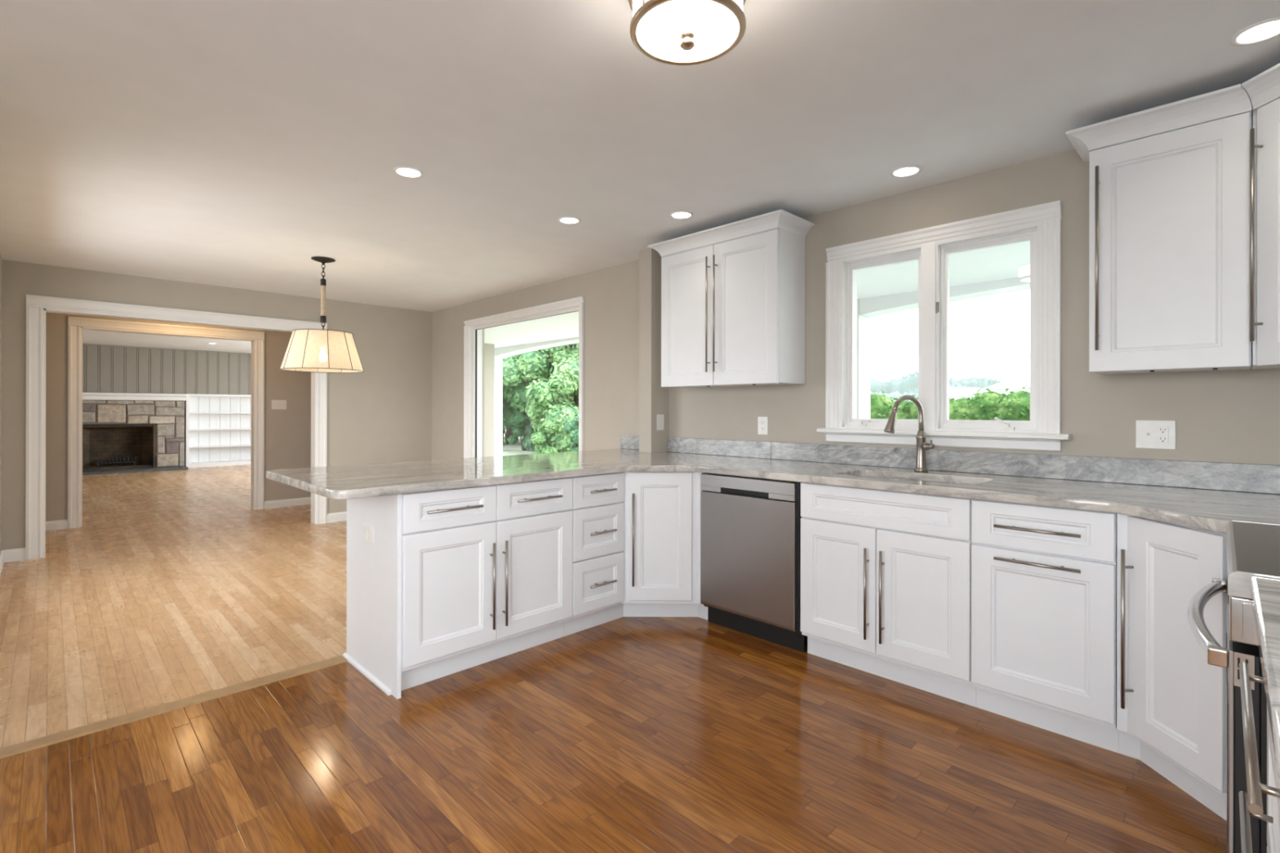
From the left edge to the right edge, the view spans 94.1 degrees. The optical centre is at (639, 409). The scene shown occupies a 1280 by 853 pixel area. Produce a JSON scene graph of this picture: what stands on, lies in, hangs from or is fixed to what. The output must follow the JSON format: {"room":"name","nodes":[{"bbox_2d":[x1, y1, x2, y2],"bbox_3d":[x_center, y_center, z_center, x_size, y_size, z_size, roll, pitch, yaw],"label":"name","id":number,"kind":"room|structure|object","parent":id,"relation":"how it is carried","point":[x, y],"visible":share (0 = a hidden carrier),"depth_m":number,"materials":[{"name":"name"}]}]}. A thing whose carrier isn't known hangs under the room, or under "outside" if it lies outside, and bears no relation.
{"room":"kitchen","nodes":[
{"label":"kitchen","id":0,"kind":"room"},
{"bbox_2d":[0,254,2,553],"bbox_3d":[-2.259,0.075,0.842,1.475,2.543,9.576,0,0,-45],"label":"wall","id":1,"kind":"structure","parent":0,"point":[1,260],"depth_m":4.67,"materials":[{"name":"beige paint"}]},
{"bbox_2d":[0,550,4,575],"bbox_3d":[-3.772,1.177,3.427,0.016,0.098,3.776,0,0,-45],"label":"baseboard","id":2,"kind":"structure","parent":1,"relation":"attached to","point":[2,554],"depth_m":4.58,"materials":[{"name":"white paint"}]},
{"bbox_2d":[82,400,228,471],"bbox_3d":[-10.534,0.506,12.058,7.900,1.665,0.040,0,0,-45],"label":"wall","id":3,"kind":"structure","parent":0,"point":[137,400],"depth_m":12.32,"materials":[{"name":"grey paint"}]},
{"bbox_2d":[82,343,251,395],"bbox_3d":[-10.302,-0.789,11.872,7.965,0.925,0.430,0,0,-45],"label":"wall","id":4,"kind":"structure","parent":0,"point":[106,368],"depth_m":12.16,"materials":[{"name":"grey paint"}]},
{"bbox_2d":[82,329,251,353],"bbox_3d":[-7.889,-1.349,9.462,8.300,0.200,7.450,0,0,-45],"label":"ceiling","id":5,"kind":"structure","parent":0,"point":[89,336],"depth_m":10.98,"materials":[{"name":"paint"}]},
{"bbox_2d":[0,464,346,748],"bbox_3d":[-5.996,1.284,7.473,8.000,0.120,12.744,0,0,-45],"label":"floor","id":6,"kind":"structure","parent":0,"point":[170,587],"depth_m":3.80,"materials":[{"name":"brown wood"}]},
{"bbox_2d":[82,392,188,475],"bbox_3d":[-10.245,0.454,11.641,2.185,1.550,0.780,0,0,-45],"label":"fireplace","id":7,"kind":"object","parent":6,"relation":"on","point":[117,425],"depth_m":11.91,"materials":[{"name":"stone"}]},
{"bbox_2d":[94,457,137,464],"bbox_3d":[-10.370,1.004,11.792,0.620,0.108,0.266,0,0,-45],"label":"grate","id":8,"kind":"object","parent":7,"relation":"on","point":[135,458],"depth_m":11.77,"materials":[{"name":"metal"}]},
{"bbox_2d":[184,394,251,467],"bbox_3d":[-8.923,0.449,13.153,1.810,1.545,0.372,0,0,-45],"label":"bookcase","id":9,"kind":"object","parent":6,"relation":"on","point":[218,427],"visible":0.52,"depth_m":12.99,"materials":[{"name":"white paint"}]},
{"bbox_2d":[45,312,311,521],"bbox_3d":[-4.898,0.050,6.205,5.271,2.590,1.519,0,0,-45],"label":"wall","id":10,"kind":"structure","parent":0,"point":[287,432],"depth_m":7.39,"materials":[{"name":"beige paint"}]},
{"bbox_2d":[67,316,264,528],"bbox_3d":[-5.305,0.136,6.783,1.747,2.178,0.166,0,0,-45],"label":"door frame","id":11,"kind":"structure","parent":10,"relation":"attached to","point":[76,325],"depth_m":6.48,"materials":[{"name":"white paint"}]},
{"bbox_2d":[45,497,311,530],"bbox_3d":[-5.362,1.178,6.635,4.921,0.092,0.016,0,0,-45],"label":"baseboard","id":12,"kind":"structure","parent":10,"relation":"attached to","point":[60,524],"depth_m":7.42,"materials":[{"name":"white paint"}]},
{"bbox_2d":[271,400,286,408],"bbox_3d":[-4.521,-0.061,7.465,0.165,0.117,0.019,0,0,-45],"label":"light switch","id":13,"kind":"object","parent":10,"relation":"attached to","point":[276,404],"visible":1,"depth_m":7.46,"materials":[{"name":"white plastic"}]},
{"bbox_2d":[1,259,431,550],"bbox_3d":[-4.322,0.074,5.622,5.271,2.543,0.120,0,0,-45],"label":"wall","id":14,"kind":"structure","parent":0,"point":[382,413],"depth_m":6.38,"materials":[{"name":"beige paint"}]},
{"bbox_2d":[2,511,346,562],"bbox_3d":[-3.823,1.178,6.022,3.596,0.098,0.016,0,0,-45],"label":"baseboard","id":15,"kind":"structure","parent":14,"relation":"attached to","point":[15,554],"depth_m":4.83,"materials":[{"name":"white paint"}]},
{"bbox_2d":[25,294,327,559],"bbox_3d":[-4.243,0.146,5.696,2.266,2.160,0.166,0,0,-45],"label":"door frame","id":16,"kind":"structure","parent":14,"relation":"attached to","point":[37,306],"depth_m":4.99,"materials":[{"name":"white paint"}]},
{"bbox_2d":[484,343,494,457],"bbox_3d":[-7.872,0.046,9.371,8.200,2.590,7.405,0,0,-45],"label":"wall","id":17,"kind":"structure","parent":0,"point":[489,348],"depth_m":9.56,"materials":[{"name":"beige paint"}]},
{"bbox_2d":[0,617,1227,852],"bbox_3d":[0.445,1.291,0.770,4.921,0.120,5.666,0,0,-45],"label":"floor","id":18,"kind":"structure","parent":0,"point":[623,735],"depth_m":2.02,"materials":[{"name":"brown wood"}]},
{"bbox_2d":[0,655,347,759],"bbox_3d":[-1.580,1.286,2.815,4.921,0.126,0.090,0,0,-45],"label":"trim","id":19,"kind":"structure","parent":18,"relation":"on","point":[26,746],"depth_m":2.42,"materials":[{"name":"brown wood"}]},
{"bbox_2d":[342,477,572,699],"bbox_3d":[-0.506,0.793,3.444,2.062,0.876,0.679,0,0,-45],"label":"base cabinet","id":20,"kind":"object","parent":18,"relation":"on","point":[450,581],"visible":0.88,"depth_m":2.77,"materials":[{"name":"white paint"}]},
{"bbox_2d":[363,523,373,543],"bbox_3d":[-1.252,0.569,2.744,0.011,0.076,0.117,0,0,-45],"label":"wall outlet","id":21,"kind":"object","parent":20,"relation":"attached to","point":[368,530],"visible":1,"depth_m":2.73,"materials":[{"name":"white plastic"}]},
{"bbox_2d":[266,448,1279,533],"bbox_3d":[0.428,0.337,2.484,2.534,0.038,4.207,0,0,-45],"label":"countertop","id":22,"kind":"structure","parent":20,"relation":"on","point":[1206,509],"depth_m":2.74,"materials":[{"name":"grey stone"}]},
{"bbox_2d":[884,395,934,471],"bbox_3d":[1.373,0.122,3.023,0.266,0.394,0.128,0,0,-20],"label":"faucet","id":23,"kind":"object","parent":22,"relation":"on","point":[922,446],"visible":1,"depth_m":3.06,"materials":[{"name":"silver metal"}]},
{"bbox_2d":[563,472,624,636],"bbox_3d":[-0.422,0.793,3.506,0.376,0.876,0.649,0,0,-45],"label":"base cabinet","id":24,"kind":"object","parent":18,"relation":"on","point":[597,509],"visible":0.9,"depth_m":3.30,"materials":[{"name":"white paint"}]},
{"bbox_2d":[615,471,707,620],"bbox_3d":[0.146,0.794,3.871,0.943,0.876,0.921,0,0,-45],"label":"base cabinet","id":25,"kind":"object","parent":18,"relation":"on","point":[662,551],"visible":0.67,"depth_m":3.44,"materials":[{"name":"white paint"}]},
{"bbox_2d":[700,472,805,652],"bbox_3d":[0.777,0.798,3.405,0.602,0.870,0.620,0,0,-45],"label":"dishwasher","id":26,"kind":"object","parent":18,"relation":"on","point":[750,527],"visible":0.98,"depth_m":3.17,"materials":[{"name":"silver metal"}]},
{"bbox_2d":[800,482,976,706],"bbox_3d":[1.275,0.796,2.896,0.669,0.876,0.772,0,0,-45],"label":"base cabinet","id":27,"kind":"object","parent":18,"relation":"on","point":[886,575],"visible":0.89,"depth_m":2.65,"materials":[{"name":"white paint"}]},
{"bbox_2d":[971,498,1118,752],"bbox_3d":[1.710,0.796,2.457,0.669,0.876,0.462,0,0,-45],"label":"base cabinet","id":28,"kind":"object","parent":18,"relation":"on","point":[1044,578],"visible":0.85,"depth_m":2.24,"materials":[{"name":"white paint"}]},
{"bbox_2d":[1116,513,1226,821],"bbox_3d":[2.137,0.797,1.892,0.898,0.876,0.940,0,0,-45],"label":"base cabinet","id":29,"kind":"object","parent":18,"relation":"on","point":[1171,703],"visible":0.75,"depth_m":1.90,"materials":[{"name":"white paint"}]},
{"bbox_2d":[1186,520,1279,852],"bbox_3d":[1.618,0.775,1.244,0.700,0.918,0.760,0,0,44],"label":"range","id":30,"kind":"object","parent":18,"relation":"on","point":[1253,548],"visible":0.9,"depth_m":1.17,"materials":[{"name":"silver metal"}]},
{"bbox_2d":[1226,520,1279,599],"bbox_3d":[1.641,0.341,1.222,0.767,0.050,0.632,0,0,-45],"label":"cooktop","id":31,"kind":"object","parent":30,"relation":"in","point":[1253,548],"depth_m":1.30,"materials":[{"name":"silver metal"}]},
{"bbox_2d":[1239,662,1279,852],"bbox_3d":[1.092,0.794,0.648,0.614,0.876,0.820,0,0,44],"label":"base cabinet","id":32,"kind":"object","parent":18,"relation":"on","point":[1251,804],"visible":0.83,"depth_m":0.94,"materials":[{"name":"white paint"}]},
{"bbox_2d":[1249,576,1279,778],"bbox_3d":[1.098,0.337,0.632,0.848,0.038,0.623,0,0,-45],"label":"countertop","id":33,"kind":"structure","parent":32,"relation":"on","point":[1264,592],"depth_m":0.83,"materials":[{"name":"grey stone"}]},
{"bbox_2d":[0,0,1279,311],"bbox_3d":[-1.060,-1.294,1.728,6.121,0.200,13.150,0,0,-45],"label":"ceiling","id":34,"kind":"structure","parent":0,"point":[234,144],"depth_m":2.43,"materials":[{"name":"paint"}]},
{"bbox_2d":[280,256,364,373],"bbox_3d":[-2.515,-0.750,4.730,0.592,0.886,0.592,0,0,-45],"label":"pendant lamp","id":35,"kind":"object","parent":34,"relation":"hanging from","point":[322,350],"visible":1,"depth_m":4.55,"materials":[{"name":"beige fabric"}]},
{"bbox_2d":[392,165,423,177],"bbox_3d":[-1.161,-1.190,2.989,0.146,0.006,0.146,0,0,-45],"label":"recessed light","id":36,"kind":"object","parent":34,"relation":"in","point":[402,171],"visible":1,"depth_m":2.98,"materials":[{"name":"white paint"}]},
{"bbox_2d":[557,216,581,224],"bbox_3d":[-0.444,-1.188,3.745,0.146,0.006,0.146,0,0,-45],"label":"recessed light","id":37,"kind":"object","parent":34,"relation":"in","point":[565,220],"visible":1,"depth_m":3.73,"materials":[{"name":"white paint"}]},
{"bbox_2d":[669,210,693,218],"bbox_3d":[0.253,-1.187,3.639,0.146,0.006,0.146,0,0,-45],"label":"recessed light","id":38,"kind":"object","parent":34,"relation":"in","point":[679,214],"visible":1,"depth_m":3.64,"materials":[{"name":"white paint"}]},
{"bbox_2d":[628,0,746,66],"bbox_3d":[0.130,-1.091,1.633,0.328,0.199,0.328,0,0,-45],"label":"flush light","id":39,"kind":"object","parent":34,"relation":"attached to","point":[683,33],"visible":1,"depth_m":1.61,"materials":[{"name":"white glass"}]},
{"bbox_2d":[889,164,922,177],"bbox_3d":[1.325,-1.185,2.969,0.146,0.006,0.146,0,0,-45],"label":"recessed light","id":40,"kind":"object","parent":34,"relation":"in","point":[910,170],"visible":1,"depth_m":2.96,"materials":[{"name":"white paint"}]},
{"bbox_2d":[1229,16,1279,45],"bbox_3d":[1.952,-1.185,1.868,0.146,0.006,0.146,0,0,-45],"label":"recessed light","id":41,"kind":"object","parent":34,"relation":"in","point":[1264,30],"visible":1,"depth_m":1.88,"materials":[{"name":"white paint"}]},
{"bbox_2d":[639,247,669,453],"bbox_3d":[0.107,0.021,4.474,0.194,2.423,0.124,0,0,-45],"label":"wall pier","id":42,"kind":"object","parent":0,"point":[654,399],"visible":0.5,"depth_m":4.41,"materials":[{"name":"beige paint"}]},
{"bbox_2d":[656,414,663,430],"bbox_3d":[0.153,0.095,4.425,0.076,0.117,0.011,0,0,-45],"label":"light switch","id":43,"kind":"object","parent":42,"relation":"attached to","point":[660,418],"visible":1,"depth_m":4.42,"materials":[{"name":"white plastic"}]},
{"bbox_2d":[484,240,1030,348],"bbox_3d":[0.130,-1.176,6.460,2.229,0.250,19.000,0,0,-45],"label":"ceiling","id":44,"kind":"structure","parent":0,"point":[1012,260],"depth_m":4.78,"materials":[{"name":"white paint"}]},
{"bbox_2d":[494,337,578,358],"bbox_3d":[-0.290,-0.976,8.219,0.250,0.150,6.350,0,0,-45],"label":"beam","id":45,"kind":"structure","parent":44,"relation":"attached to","point":[504,352],"depth_m":9.64,"materials":[{"name":"white paint"}]},
{"bbox_2d":[859,275,1030,317],"bbox_3d":[4.420,-0.971,3.461,0.250,0.150,6.400,0,0,-45],"label":"beam","id":46,"kind":"structure","parent":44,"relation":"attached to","point":[871,307],"depth_m":5.17,"materials":[{"name":"white paint"}]},
{"bbox_2d":[431,104,1279,491],"bbox_3d":[0.161,0.081,4.699,0.200,2.543,7.741,0,0,-45],"label":"wall","id":47,"kind":"structure","parent":0,"point":[1230,415],"depth_m":3.30,"materials":[{"name":"beige paint"}]},
{"bbox_2d":[463,296,584,457],"bbox_3d":[-1.174,-0.061,6.008,0.196,1.855,2.090,0,0,-45],"label":"window","id":48,"kind":"structure","parent":47,"relation":"in","point":[473,329],"depth_m":6.66,"materials":[{"name":"white paint"}]},
{"bbox_2d":[620,435,639,449],"bbox_3d":[-0.015,0.263,4.719,0.020,0.109,0.392,0,0,-45],"label":"backsplash","id":49,"kind":"structure","parent":47,"relation":"attached to","point":[627,442],"depth_m":4.77,"materials":[{"name":"grey stone"}]},
{"bbox_2d":[667,437,771,458],"bbox_3d":[0.531,0.264,4.167,0.020,0.109,0.906,0,0,-45],"label":"backsplash","id":50,"kind":"structure","parent":47,"relation":"attached to","point":[753,449],"depth_m":4.12,"materials":[{"name":"grey stone"}]},
{"bbox_2d":[647,208,815,387],"bbox_3d":[0.560,-0.640,3.880,0.380,0.985,1.063,0,0,-45],"label":"upper cabinet","id":51,"kind":"object","parent":47,"relation":"attached to","point":[733,294],"visible":1,"depth_m":3.68,"materials":[{"name":"white paint"}]},
{"bbox_2d":[757,416,768,435],"bbox_3d":[0.804,0.105,3.901,0.009,0.117,0.076,0,0,-45],"label":"wall outlet","id":52,"kind":"object","parent":47,"relation":"attached to","point":[762,421],"visible":1,"depth_m":3.90,"materials":[{"name":"white plastic"}]},
{"bbox_2d":[760,420,764,431],"bbox_3d":[0.803,0.105,3.900,0.003,0.068,0.034,0,0,-45],"label":"socket","id":53,"kind":"object","parent":52,"relation":"attached to","point":[762,422],"depth_m":3.90,"materials":[{"name":"white plastic"}]},
{"bbox_2d":[816,200,1071,451],"bbox_3d":[1.574,-0.384,3.192,0.254,1.157,1.233,0,0,-45],"label":"window","id":54,"kind":"structure","parent":47,"relation":"in","point":[1040,224],"depth_m":3.14,"materials":[{"name":"white paint"}]},
{"bbox_2d":[771,441,1279,494],"bbox_3d":[1.827,0.265,2.859,0.020,0.109,2.772,0,0,-45],"label":"backsplash","id":55,"kind":"structure","parent":47,"relation":"attached to","point":[1234,477],"depth_m":2.73,"materials":[{"name":"grey stone"}]},
{"bbox_2d":[1135,420,1175,449],"bbox_3d":[2.173,0.106,2.512,0.019,0.120,0.128,0,0,-45],"label":"wall outlet","id":56,"kind":"object","parent":47,"relation":"attached to","point":[1149,434],"visible":1,"depth_m":2.51,"materials":[{"name":"white plastic"}]},
{"bbox_2d":[1157,426,1168,443],"bbox_3d":[2.192,0.106,2.497,0.003,0.068,0.034,0,0,-45],"label":"socket","id":57,"kind":"object","parent":56,"relation":"attached to","point":[1162,432],"depth_m":2.50,"materials":[{"name":"white plastic"}]},
{"bbox_2d":[1065,84,1251,374],"bbox_3d":[2.054,-0.639,2.371,0.380,0.985,0.530,0,0,-45],"label":"upper cabinet","id":58,"kind":"object","parent":47,"relation":"attached to","point":[1169,184],"visible":0.94,"depth_m":2.25,"materials":[{"name":"white paint"}]},
{"bbox_2d":[1241,62,1279,369],"bbox_3d":[2.345,-0.641,1.870,0.672,0.979,0.642,0,0,-45],"label":"upper cabinet","id":59,"kind":"object","parent":47,"relation":"attached to","point":[1263,89],"visible":1,"depth_m":2.05,"materials":[{"name":"white paint"}]},
{"bbox_3d":[0.125,1.454,6.458,2.229,0.200,19.000,0,0,-45],"label":"floor","id":60,"kind":"structure","parent":0,"visible":0},
{"bbox_2d":[493,358,502,456],"bbox_3d":[-2.644,0.148,10.600,0.300,2.405,0.385,0,0,-45],"label":"porch column","id":61,"kind":"structure","parent":60,"relation":"on","point":[498,439],"depth_m":10.51,"materials":[{"name":"white paint"}]},
{"bbox_2d":[857,299,870,418],"bbox_3d":[2.058,0.154,5.852,0.300,2.405,0.360,0,0,-45],"label":"porch column","id":62,"kind":"structure","parent":60,"relation":"on","point":[863,322],"depth_m":5.72,"materials":[{"name":"white paint"}]},
{"label":"outside","id":63,"kind":"structure","parent":0,"visible":0},
{"bbox_2d":[502,430,563,455],"bbox_3d":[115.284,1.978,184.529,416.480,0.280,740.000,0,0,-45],"label":"ground","id":64,"kind":"structure","parent":63,"point":[510,449],"depth_m":22.74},
{"bbox_2d":[506,425,514,439],"bbox_3d":[-6.545,-4.391,30.850,7.423,11.905,7.587,0,0,-3],"label":"leafy tree","id":65,"kind":"object","parent":64,"relation":"on","point":[511,430],"visible":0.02,"depth_m":30.72,"materials":[{"name":"green plant"}]},
{"bbox_2d":[502,390,518,431],"bbox_3d":[-4.704,-2.897,25.487,5.611,8.918,5.456,0,0,6],"label":"leafy tree","id":66,"kind":"object","parent":64,"relation":"on","point":[508,411],"visible":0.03,"depth_m":24.96,"materials":[{"name":"green plant"}]},
{"bbox_2d":[502,388,532,445],"bbox_3d":[-5.972,0.105,26.747,3.509,3.788,4.278,0,0,-45],"label":"shrub","id":67,"kind":"object","parent":64,"relation":"on","point":[504,431],"visible":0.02,"depth_m":26.86,"materials":[{"name":"green plant"}]},
{"bbox_2d":[502,349,540,410],"bbox_3d":[-5.319,-2.253,22.555,4.596,7.625,5.093,0,0,-27],"label":"leafy tree","id":68,"kind":"object","parent":64,"relation":"on","point":[514,387],"visible":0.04,"depth_m":21.11,"materials":[{"name":"green plant"}]},
{"bbox_2d":[506,406,536,451],"bbox_3d":[-4.295,0.600,22.588,1.576,2.170,1.461,0,0,-45],"label":"shrub","id":69,"kind":"object","parent":64,"relation":"on","point":[522,422],"visible":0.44,"depth_m":22.25,"materials":[{"name":"green plant"}]},
{"bbox_2d":[512,342,578,452],"bbox_3d":[-2.530,-1.410,21.623,4.294,6.106,3.684,0,0,-39],"label":"leafy tree","id":70,"kind":"object","parent":64,"relation":"on","point":[553,371],"visible":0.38,"depth_m":20.05,"materials":[{"name":"green plant"}]},
{"bbox_2d":[530,403,568,453],"bbox_3d":[-2.922,0.760,20.074,1.322,1.964,1.293,0,0,13],"label":"shrub","id":71,"kind":"object","parent":64,"relation":"on","point":[539,438],"visible":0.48,"depth_m":19.68,"materials":[{"name":"green plant"}]},
{"bbox_2d":[562,413,578,451],"bbox_3d":[-1.647,0.925,18.070,1.294,1.658,1.192,0,0,-45],"label":"shrub","id":72,"kind":"object","parent":64,"relation":"on","point":[571,427],"visible":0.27,"depth_m":17.79,"materials":[{"name":"green plant"}]},
{"bbox_2d":[870,385,1030,420],"bbox_3d":[3.983,0.689,6.205,0.943,1.888,5.499,0,0,-45],"label":"hedge","id":73,"kind":"object","parent":64,"relation":"on","point":[1014,406],"visible":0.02,"depth_m":6.32,"materials":[{"name":"green plant"}]},
{"bbox_2d":[949,387,979,399],"bbox_3d":[51.706,-0.914,95.000,8.800,5.200,9.000,0,0,0],"label":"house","id":74,"kind":"structure","parent":64,"relation":"on","point":[953,391],"depth_m":92.92,"materials":[{"name":"white"}]},
{"bbox_2d":[956,380,1030,399],"bbox_3d":[40.925,-0.699,62.000,11.300,4.700,9.000,0,0,0],"label":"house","id":75,"kind":"structure","parent":64,"relation":"on","point":[1013,384],"depth_m":61.15,"materials":[{"name":"white"}]},
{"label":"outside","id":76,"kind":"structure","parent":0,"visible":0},
{"bbox_2d":[870,370,1001,402],"bbox_3d":[158.927,-10.783,301.109,406.930,25.667,255.575,0,0,-45],"label":"hills","id":77,"kind":"structure","parent":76,"point":[908,384],"depth_m":325.02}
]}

